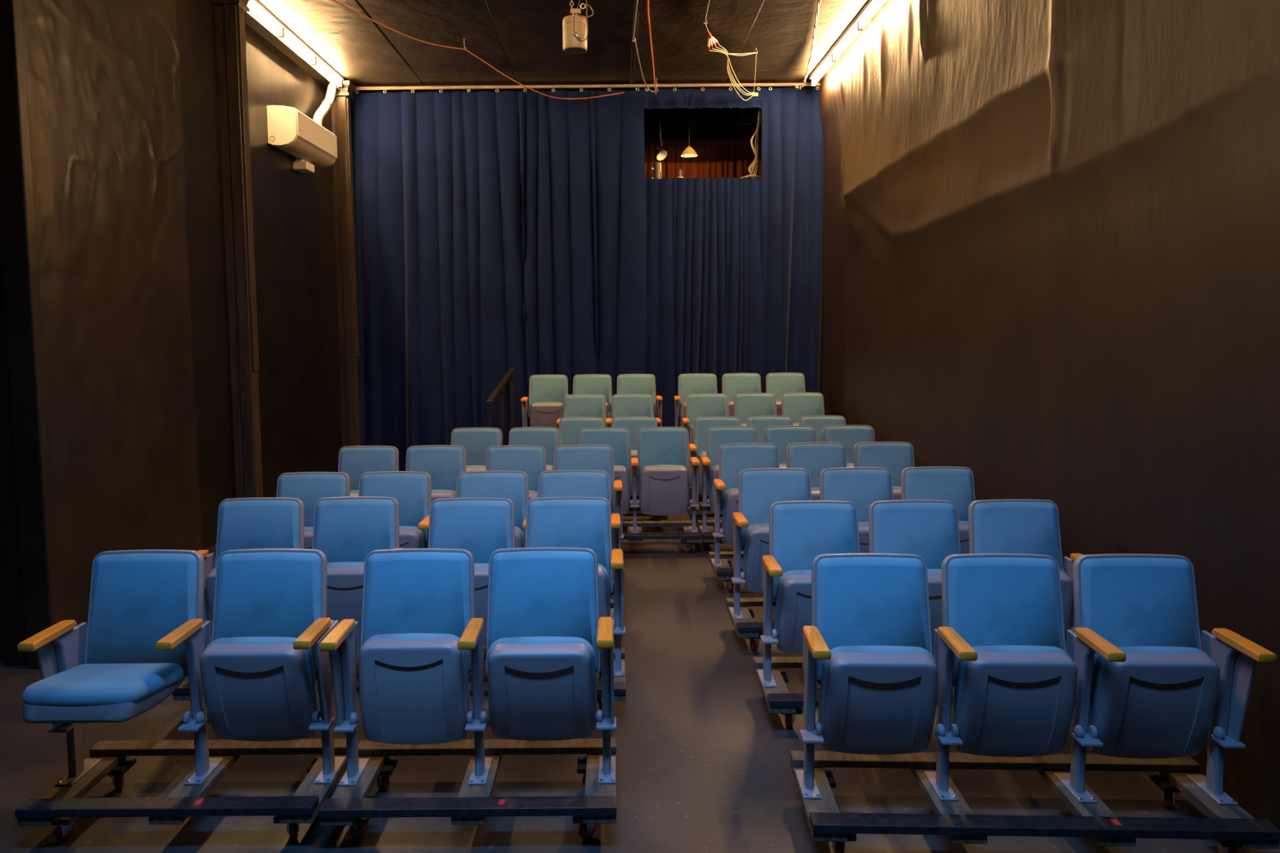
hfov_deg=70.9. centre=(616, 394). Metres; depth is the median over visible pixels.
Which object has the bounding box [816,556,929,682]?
cushion
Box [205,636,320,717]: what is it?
seat cushion
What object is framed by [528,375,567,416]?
cushion
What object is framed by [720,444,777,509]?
cushion
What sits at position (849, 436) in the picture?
seat
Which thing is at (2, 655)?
wall
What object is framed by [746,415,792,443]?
seat
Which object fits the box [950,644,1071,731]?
seat cushion
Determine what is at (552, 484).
cushion
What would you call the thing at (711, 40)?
cable bundle
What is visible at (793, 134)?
curtain
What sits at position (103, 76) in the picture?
wall
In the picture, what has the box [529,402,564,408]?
seat cushion
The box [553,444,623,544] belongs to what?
seat
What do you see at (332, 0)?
extension cord
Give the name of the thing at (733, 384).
cushion
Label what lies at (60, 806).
platform
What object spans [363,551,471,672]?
cushion
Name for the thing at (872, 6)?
light
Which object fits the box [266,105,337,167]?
air conditioner
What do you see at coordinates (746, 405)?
seat
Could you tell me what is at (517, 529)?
seat cushion
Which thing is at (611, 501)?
seat cushion
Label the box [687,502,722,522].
platform
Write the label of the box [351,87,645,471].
curtain
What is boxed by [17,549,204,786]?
seat
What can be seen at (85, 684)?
seat cushion
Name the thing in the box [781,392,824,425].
seat
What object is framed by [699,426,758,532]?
seat
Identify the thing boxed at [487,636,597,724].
seat cushion
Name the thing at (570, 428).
seat
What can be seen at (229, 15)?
pillar
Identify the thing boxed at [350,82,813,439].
wall
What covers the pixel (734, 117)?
wall
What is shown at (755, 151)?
cable coil
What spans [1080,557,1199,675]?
cushion
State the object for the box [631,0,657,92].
cable
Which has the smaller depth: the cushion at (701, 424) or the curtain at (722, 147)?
the cushion at (701, 424)
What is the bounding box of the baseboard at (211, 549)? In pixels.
[86,543,216,631]
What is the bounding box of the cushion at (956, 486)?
[904,468,973,520]
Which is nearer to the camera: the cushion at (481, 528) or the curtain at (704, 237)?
the cushion at (481, 528)
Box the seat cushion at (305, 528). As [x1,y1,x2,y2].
[303,526,313,530]
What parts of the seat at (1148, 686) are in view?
foot plate, hinge knob, post, hinge knob, armrest, foot plate, hinge knob, post, panel, armrest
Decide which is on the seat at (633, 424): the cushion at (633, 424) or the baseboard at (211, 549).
the cushion at (633, 424)
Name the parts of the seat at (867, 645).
foot plate, post, armrest, hinge knob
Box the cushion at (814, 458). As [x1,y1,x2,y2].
[788,444,845,487]
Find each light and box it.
[247,0,343,86]
[809,0,885,85]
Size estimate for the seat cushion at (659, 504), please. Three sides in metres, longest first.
0.468 x 0.439 x 0.083 m
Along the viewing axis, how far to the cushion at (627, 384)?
11.13 m
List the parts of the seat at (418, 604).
panel, armrest, post, foot plate, hinge knob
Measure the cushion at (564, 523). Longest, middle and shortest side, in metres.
0.517 x 0.474 x 0.030 m
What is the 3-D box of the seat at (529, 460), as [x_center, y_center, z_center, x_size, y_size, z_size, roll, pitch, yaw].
[-0.837,0.891,7.058,0.564,0.945,0.474,-1,5,0]
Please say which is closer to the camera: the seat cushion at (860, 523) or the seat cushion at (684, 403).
the seat cushion at (860, 523)
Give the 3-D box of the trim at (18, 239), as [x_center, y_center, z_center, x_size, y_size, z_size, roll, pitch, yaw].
[-3.544,-0.888,5.323,0.168,5.140,0.090,-1,5,0]
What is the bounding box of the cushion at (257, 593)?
[213,551,321,672]
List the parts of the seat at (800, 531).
foot plate, post, armrest, hinge knob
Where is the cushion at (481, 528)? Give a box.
[430,500,512,563]
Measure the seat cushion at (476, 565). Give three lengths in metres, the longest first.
0.468 x 0.439 x 0.083 m
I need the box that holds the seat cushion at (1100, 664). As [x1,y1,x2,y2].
[1087,646,1208,733]
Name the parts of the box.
stem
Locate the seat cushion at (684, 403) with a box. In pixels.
[680,401,686,426]
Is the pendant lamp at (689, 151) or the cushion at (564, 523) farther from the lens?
the pendant lamp at (689, 151)
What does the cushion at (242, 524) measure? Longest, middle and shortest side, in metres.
0.517 x 0.474 x 0.030 m
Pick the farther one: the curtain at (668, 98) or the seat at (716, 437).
the curtain at (668, 98)
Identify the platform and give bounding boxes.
[14,738,346,841]
[317,738,616,841]
[612,520,701,553]
[622,511,667,528]
[628,484,710,511]
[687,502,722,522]
[697,520,723,551]
[708,551,743,591]
[725,597,776,650]
[753,657,953,728]
[790,751,1279,852]
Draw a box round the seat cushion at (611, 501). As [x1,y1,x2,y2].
[610,495,613,537]
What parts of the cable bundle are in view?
cord, cord, cord, cord, cord, cord, cord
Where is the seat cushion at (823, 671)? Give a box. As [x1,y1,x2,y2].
[817,645,935,724]
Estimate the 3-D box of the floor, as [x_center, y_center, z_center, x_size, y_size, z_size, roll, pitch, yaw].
[-0.736,1.648,6.155,7.700,0.100,18.000,-1,5,0]
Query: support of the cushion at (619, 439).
on the seat at (619, 438)
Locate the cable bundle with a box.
[703,0,758,100]
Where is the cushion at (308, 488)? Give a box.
[278,474,346,526]
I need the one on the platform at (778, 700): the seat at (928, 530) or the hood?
the seat at (928, 530)
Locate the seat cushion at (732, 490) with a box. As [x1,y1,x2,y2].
[721,488,738,537]
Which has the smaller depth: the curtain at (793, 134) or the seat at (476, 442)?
the seat at (476, 442)
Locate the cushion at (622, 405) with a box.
[612,395,653,418]
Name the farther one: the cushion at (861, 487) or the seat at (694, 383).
the seat at (694, 383)
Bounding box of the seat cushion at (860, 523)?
[857,521,868,525]
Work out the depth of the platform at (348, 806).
3.61 m
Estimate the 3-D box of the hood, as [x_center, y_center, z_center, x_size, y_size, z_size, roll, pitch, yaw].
[0.612,-3.304,12.284,0.171,0.187,0.179,0,5,0]
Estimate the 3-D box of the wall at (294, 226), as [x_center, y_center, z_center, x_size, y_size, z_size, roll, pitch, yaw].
[-3.561,-1.242,9.508,0.012,5.160,4.560,-1,5,0]
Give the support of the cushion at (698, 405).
on the seat at (698, 405)
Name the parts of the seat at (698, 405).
armrest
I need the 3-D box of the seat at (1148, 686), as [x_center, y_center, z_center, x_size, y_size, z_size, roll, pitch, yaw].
[2.149,1.151,3.586,0.633,0.945,0.474,0,5,2]
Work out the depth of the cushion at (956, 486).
5.96 m
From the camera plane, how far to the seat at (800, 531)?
4.85 m
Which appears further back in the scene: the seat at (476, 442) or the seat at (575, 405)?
the seat at (575, 405)
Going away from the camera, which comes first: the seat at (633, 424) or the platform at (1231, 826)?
the platform at (1231, 826)
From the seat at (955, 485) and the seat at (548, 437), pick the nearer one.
the seat at (955, 485)
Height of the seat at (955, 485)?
0.945 m
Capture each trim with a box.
[0,0,59,668]
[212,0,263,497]
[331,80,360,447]
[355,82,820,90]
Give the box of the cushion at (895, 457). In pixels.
[856,443,913,486]
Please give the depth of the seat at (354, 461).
7.22 m
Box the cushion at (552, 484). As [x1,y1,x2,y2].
[539,471,608,501]
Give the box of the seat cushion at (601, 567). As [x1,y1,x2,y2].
[597,563,610,617]
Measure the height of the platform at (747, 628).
0.192 m
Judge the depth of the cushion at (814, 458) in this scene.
7.19 m
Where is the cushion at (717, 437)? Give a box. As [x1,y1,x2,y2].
[707,427,756,483]
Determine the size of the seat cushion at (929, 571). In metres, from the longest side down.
0.468 x 0.439 x 0.083 m
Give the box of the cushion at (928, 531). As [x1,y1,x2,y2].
[872,502,959,568]
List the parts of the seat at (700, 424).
post, armrest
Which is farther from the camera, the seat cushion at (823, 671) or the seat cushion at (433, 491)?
the seat cushion at (433, 491)
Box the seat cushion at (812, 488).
[811,487,819,490]
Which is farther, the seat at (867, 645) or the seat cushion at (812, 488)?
the seat cushion at (812, 488)
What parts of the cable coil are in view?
cord, cord, cord, cord, cord, cord, cord, cord, cord, cord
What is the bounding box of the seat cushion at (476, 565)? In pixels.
[474,563,488,568]
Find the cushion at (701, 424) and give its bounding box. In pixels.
[694,417,738,457]
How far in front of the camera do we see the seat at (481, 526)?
5.02 m
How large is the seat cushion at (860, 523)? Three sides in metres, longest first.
0.468 x 0.439 x 0.083 m
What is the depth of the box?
9.91 m
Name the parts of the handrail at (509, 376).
rail post, rail, rail post, rail post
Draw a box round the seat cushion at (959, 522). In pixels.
[958,520,968,524]
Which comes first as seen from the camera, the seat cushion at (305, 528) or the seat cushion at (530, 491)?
the seat cushion at (305, 528)
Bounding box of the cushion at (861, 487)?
[822,469,892,521]
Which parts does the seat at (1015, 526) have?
post, armrest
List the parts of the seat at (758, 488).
foot plate, post, armrest, hinge knob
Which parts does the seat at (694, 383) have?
post, armrest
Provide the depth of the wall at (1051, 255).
5.03 m
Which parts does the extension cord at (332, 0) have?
cord, cord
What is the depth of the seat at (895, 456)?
7.20 m
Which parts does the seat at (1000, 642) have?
hinge knob, foot plate, post, hinge knob, armrest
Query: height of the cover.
0.685 m
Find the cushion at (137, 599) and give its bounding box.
[86,552,197,673]
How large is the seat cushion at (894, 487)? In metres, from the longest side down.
0.468 x 0.439 x 0.083 m
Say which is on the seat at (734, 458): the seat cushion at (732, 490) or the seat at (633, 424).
the seat cushion at (732, 490)
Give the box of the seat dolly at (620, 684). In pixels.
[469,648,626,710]
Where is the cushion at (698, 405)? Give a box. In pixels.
[687,394,728,432]
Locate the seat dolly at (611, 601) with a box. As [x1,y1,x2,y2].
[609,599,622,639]
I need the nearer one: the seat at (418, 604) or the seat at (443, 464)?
the seat at (418, 604)
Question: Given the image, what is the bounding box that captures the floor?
[0,510,1279,852]
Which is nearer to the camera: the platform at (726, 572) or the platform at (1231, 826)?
the platform at (1231, 826)
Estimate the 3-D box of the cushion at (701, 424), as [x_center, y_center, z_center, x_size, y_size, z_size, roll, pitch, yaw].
[1.034,0.488,9.213,0.474,0.517,0.030,0,-6,0]
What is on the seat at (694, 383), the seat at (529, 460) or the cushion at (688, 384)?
the cushion at (688, 384)
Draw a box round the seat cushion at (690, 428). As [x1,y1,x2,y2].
[688,425,693,448]
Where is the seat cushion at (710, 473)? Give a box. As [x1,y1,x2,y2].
[708,464,719,507]
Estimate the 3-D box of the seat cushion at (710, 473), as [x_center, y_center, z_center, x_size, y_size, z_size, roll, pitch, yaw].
[1.082,0.845,8.284,0.468,0.439,0.083,0,16,0]
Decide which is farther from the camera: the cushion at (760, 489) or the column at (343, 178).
the column at (343, 178)
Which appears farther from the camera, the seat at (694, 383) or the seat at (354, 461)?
the seat at (694, 383)
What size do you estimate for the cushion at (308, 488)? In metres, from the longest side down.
0.517 x 0.474 x 0.030 m
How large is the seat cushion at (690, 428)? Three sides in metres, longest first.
0.468 x 0.439 x 0.083 m
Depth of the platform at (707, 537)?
8.11 m
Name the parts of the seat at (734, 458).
foot plate, post, armrest, hinge knob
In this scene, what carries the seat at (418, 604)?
on the platform at (348, 806)
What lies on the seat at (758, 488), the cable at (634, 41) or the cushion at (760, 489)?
the cushion at (760, 489)
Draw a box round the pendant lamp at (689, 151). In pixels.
[680,122,697,157]
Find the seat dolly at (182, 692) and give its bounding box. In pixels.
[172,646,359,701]
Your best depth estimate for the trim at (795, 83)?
11.46 m
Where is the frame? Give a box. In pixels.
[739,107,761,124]
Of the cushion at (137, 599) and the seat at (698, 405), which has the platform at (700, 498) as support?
the seat at (698, 405)
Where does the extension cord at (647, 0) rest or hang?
hanging from the ceiling
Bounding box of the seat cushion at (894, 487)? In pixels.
[893,486,901,489]
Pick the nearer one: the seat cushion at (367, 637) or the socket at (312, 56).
the seat cushion at (367, 637)
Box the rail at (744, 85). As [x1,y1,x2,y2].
[355,84,819,89]
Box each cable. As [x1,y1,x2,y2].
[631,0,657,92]
[795,0,821,89]
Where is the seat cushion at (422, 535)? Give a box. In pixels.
[399,525,426,548]
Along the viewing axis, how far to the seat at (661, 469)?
8.26 m
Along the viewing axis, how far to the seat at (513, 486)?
5.95 m
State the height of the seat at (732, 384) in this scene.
0.945 m
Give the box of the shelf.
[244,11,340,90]
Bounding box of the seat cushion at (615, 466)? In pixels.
[613,465,630,507]
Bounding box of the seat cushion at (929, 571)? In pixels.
[927,568,941,573]
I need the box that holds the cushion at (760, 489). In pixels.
[741,470,809,548]
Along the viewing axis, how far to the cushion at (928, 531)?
4.86 m
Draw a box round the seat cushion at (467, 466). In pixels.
[466,465,485,467]
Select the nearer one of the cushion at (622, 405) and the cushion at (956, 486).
the cushion at (956, 486)
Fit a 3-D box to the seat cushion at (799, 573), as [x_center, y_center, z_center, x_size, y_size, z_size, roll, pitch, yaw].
[1.079,1.131,4.795,0.468,0.439,0.083,0,18,0]
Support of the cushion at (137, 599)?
on the seat at (138, 597)
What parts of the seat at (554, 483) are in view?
armrest, foot plate, armrest, post, panel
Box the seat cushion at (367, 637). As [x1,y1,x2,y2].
[361,633,471,714]
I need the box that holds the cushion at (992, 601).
[946,556,1063,684]
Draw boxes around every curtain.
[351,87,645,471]
[640,86,766,109]
[644,119,761,179]
[644,177,762,426]
[761,86,823,392]
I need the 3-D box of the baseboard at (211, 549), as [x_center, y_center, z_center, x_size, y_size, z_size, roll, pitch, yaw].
[-3.488,1.340,8.601,0.120,0.160,6.070,-1,5,0]
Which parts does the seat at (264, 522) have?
armrest, post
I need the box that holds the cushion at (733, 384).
[723,373,760,401]
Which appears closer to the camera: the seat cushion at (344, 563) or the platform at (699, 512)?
the seat cushion at (344, 563)
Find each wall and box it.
[0,0,201,665]
[0,604,4,659]
[175,0,342,550]
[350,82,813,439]
[644,116,757,119]
[818,0,1279,830]
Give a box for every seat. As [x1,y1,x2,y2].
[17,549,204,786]
[155,548,346,785]
[197,497,304,635]
[276,471,350,549]
[311,496,403,643]
[319,548,475,786]
[337,445,399,496]
[358,471,431,548]
[405,444,466,502]
[427,497,515,646]
[450,427,502,471]
[456,471,528,547]
[457,546,616,785]
[485,444,546,500]
[508,426,559,471]
[520,374,568,427]
[522,470,620,620]
[524,497,625,676]
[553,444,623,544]
[555,394,606,430]
[559,417,604,445]
[573,373,612,426]
[578,426,631,515]
[605,393,661,426]
[611,373,662,426]
[611,416,657,496]
[629,426,700,533]
[674,373,717,426]
[681,393,728,450]
[688,416,740,511]
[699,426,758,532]
[711,443,779,567]
[721,373,761,416]
[728,467,812,619]
[733,392,777,426]
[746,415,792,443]
[756,500,860,687]
[764,425,816,467]
[765,372,805,416]
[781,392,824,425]
[786,442,847,500]
[795,553,937,799]
[799,415,845,442]
[819,466,893,553]
[822,425,875,467]
[853,441,915,500]
[868,499,960,653]
[900,466,975,554]
[924,553,1077,800]
[968,498,1083,637]
[1054,553,1276,804]
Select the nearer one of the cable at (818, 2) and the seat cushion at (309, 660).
the seat cushion at (309, 660)
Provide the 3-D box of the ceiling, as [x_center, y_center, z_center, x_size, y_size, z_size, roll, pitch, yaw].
[-0.781,-3.575,5.726,7.700,0.160,18.000,-1,5,0]
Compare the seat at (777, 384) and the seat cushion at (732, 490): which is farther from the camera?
the seat at (777, 384)
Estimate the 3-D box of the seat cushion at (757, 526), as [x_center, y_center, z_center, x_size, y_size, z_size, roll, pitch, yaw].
[1.060,1.042,5.887,0.468,0.439,0.083,-1,16,-1]
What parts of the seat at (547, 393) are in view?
panel, armrest, post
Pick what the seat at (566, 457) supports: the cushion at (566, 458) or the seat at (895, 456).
the cushion at (566, 458)
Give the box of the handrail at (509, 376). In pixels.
[486,367,515,445]
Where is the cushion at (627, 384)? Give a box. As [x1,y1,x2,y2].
[617,374,655,408]
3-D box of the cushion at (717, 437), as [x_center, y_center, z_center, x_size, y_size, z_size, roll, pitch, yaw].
[1.080,0.559,8.345,0.474,0.517,0.030,0,-6,0]
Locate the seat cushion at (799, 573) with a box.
[773,569,811,631]
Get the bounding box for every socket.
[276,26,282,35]
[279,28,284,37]
[310,55,315,63]
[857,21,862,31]
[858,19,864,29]
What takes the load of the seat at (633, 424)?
on the platform at (652, 517)
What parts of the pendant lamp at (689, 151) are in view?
lamp shade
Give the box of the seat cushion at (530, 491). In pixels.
[528,490,537,493]
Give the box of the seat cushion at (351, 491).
[350,489,358,493]
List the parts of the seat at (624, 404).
armrest, armrest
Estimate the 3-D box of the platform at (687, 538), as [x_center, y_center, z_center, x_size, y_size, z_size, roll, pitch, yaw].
[0.170,1.319,8.261,1.170,0.193,0.590,-1,5,0]
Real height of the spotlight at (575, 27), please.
0.766 m
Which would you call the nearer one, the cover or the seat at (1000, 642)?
the seat at (1000, 642)
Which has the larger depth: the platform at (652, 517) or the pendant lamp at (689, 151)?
the pendant lamp at (689, 151)
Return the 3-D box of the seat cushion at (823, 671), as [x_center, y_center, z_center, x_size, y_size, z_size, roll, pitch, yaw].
[1.065,1.223,3.680,0.468,0.439,0.083,0,17,2]
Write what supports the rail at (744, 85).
attached to the ceiling
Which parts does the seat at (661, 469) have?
post, armrest, foot plate, post, foot plate, armrest, panel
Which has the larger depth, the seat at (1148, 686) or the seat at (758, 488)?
the seat at (758, 488)
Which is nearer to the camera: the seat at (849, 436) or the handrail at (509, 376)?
the seat at (849, 436)
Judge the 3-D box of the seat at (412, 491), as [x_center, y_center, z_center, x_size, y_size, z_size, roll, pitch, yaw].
[-1.479,0.997,5.842,0.633,0.945,0.474,-1,5,0]
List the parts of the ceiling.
panel, panel, panel, panel, panel, panel, panel, panel, panel, panel, panel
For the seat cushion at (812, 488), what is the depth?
7.04 m
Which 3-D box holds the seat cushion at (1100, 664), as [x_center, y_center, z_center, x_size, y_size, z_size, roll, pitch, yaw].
[2.154,1.218,3.639,0.468,0.439,0.083,0,15,2]
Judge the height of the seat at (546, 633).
0.945 m
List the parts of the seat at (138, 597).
armrest, panel, post, foot plate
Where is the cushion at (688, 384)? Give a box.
[679,374,716,415]
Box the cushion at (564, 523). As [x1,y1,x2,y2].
[527,499,610,591]
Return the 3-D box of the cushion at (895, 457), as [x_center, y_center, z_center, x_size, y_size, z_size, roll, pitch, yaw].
[2.156,0.644,7.194,0.474,0.517,0.030,-1,-6,0]
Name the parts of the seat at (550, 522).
armrest, post, foot plate, panel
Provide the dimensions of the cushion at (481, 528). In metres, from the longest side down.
0.517 x 0.474 x 0.030 m
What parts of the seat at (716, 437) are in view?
post, foot plate, armrest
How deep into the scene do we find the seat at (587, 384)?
11.13 m
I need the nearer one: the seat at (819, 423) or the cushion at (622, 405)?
the seat at (819, 423)
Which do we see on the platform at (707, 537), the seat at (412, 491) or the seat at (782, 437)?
the seat at (782, 437)
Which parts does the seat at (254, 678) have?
armrest, hinge knob, post, hinge knob, foot plate, armrest, hinge knob, post, panel, foot plate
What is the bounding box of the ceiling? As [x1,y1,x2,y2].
[249,0,869,117]
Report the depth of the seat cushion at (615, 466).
8.23 m
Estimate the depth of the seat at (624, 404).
10.25 m
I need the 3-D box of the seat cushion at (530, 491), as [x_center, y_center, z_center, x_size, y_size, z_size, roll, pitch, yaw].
[-0.804,0.958,7.105,0.468,0.439,0.083,0,17,0]
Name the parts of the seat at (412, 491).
armrest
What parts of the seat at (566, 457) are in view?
post, armrest, panel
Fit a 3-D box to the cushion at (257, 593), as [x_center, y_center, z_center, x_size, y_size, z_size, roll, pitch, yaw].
[-1.519,0.946,3.910,0.474,0.517,0.030,0,-6,0]
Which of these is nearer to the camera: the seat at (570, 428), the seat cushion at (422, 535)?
the seat cushion at (422, 535)
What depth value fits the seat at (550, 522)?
5.02 m
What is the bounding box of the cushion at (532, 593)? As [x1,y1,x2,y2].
[488,551,598,671]
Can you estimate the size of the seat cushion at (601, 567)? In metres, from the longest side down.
0.468 x 0.439 x 0.083 m
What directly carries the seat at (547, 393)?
on the platform
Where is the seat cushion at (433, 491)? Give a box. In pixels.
[431,489,456,493]
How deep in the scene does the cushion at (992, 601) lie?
3.72 m
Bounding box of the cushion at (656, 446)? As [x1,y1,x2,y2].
[638,428,688,483]
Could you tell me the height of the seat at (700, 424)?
0.945 m
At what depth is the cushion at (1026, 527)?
4.85 m
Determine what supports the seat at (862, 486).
on the platform at (747, 628)
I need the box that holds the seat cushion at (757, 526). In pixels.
[742,523,768,578]
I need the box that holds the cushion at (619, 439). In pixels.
[580,428,630,484]
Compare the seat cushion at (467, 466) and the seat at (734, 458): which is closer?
the seat at (734, 458)
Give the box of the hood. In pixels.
[654,146,667,160]
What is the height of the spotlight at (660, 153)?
0.858 m
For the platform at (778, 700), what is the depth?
4.66 m
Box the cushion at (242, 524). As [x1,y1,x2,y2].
[217,499,299,558]
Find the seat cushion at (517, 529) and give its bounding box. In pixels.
[515,526,524,547]
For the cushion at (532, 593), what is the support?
on the seat at (546, 633)
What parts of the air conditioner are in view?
panel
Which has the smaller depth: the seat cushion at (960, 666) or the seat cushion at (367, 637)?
the seat cushion at (960, 666)
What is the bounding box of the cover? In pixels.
[312,81,337,125]
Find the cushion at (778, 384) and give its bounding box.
[767,373,804,400]
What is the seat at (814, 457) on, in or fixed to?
on the platform at (726, 572)
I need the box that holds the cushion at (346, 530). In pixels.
[314,498,395,562]
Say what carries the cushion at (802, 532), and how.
on the seat at (800, 531)
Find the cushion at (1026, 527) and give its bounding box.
[973,501,1061,569]
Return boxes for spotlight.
[562,0,593,53]
[654,108,667,160]
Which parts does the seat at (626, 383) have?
post, armrest, panel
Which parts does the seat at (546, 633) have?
hinge knob, armrest, post, foot plate, hinge knob, hinge knob, armrest, post, foot plate, panel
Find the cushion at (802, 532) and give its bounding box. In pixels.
[772,502,857,599]
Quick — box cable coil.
[740,107,760,177]
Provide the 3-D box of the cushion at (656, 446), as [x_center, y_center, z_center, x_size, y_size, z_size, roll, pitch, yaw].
[0.435,0.566,8.336,0.474,0.517,0.030,0,-6,0]
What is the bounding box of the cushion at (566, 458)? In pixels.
[555,446,613,511]
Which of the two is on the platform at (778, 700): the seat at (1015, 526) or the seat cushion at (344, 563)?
the seat at (1015, 526)
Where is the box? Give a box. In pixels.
[292,158,314,173]
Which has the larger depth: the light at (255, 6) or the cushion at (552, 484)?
the light at (255, 6)
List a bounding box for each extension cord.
[332,0,624,98]
[647,0,656,93]
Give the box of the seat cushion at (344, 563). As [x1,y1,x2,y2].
[327,561,364,566]
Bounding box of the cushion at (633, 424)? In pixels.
[612,417,656,450]
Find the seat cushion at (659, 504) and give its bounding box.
[639,464,688,507]
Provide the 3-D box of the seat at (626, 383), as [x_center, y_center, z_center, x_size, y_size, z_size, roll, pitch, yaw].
[0.245,0.223,11.017,0.633,0.945,0.474,-1,5,0]
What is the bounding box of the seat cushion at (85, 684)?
[22,662,183,706]
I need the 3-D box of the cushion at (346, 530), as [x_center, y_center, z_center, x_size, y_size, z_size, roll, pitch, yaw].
[-1.485,0.849,5.088,0.474,0.517,0.030,-1,-6,0]
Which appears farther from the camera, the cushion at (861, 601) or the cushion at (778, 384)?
the cushion at (778, 384)
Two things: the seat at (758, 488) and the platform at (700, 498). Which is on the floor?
the platform at (700, 498)
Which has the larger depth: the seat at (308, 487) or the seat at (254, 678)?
the seat at (308, 487)
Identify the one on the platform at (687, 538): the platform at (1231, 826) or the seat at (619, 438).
the seat at (619, 438)

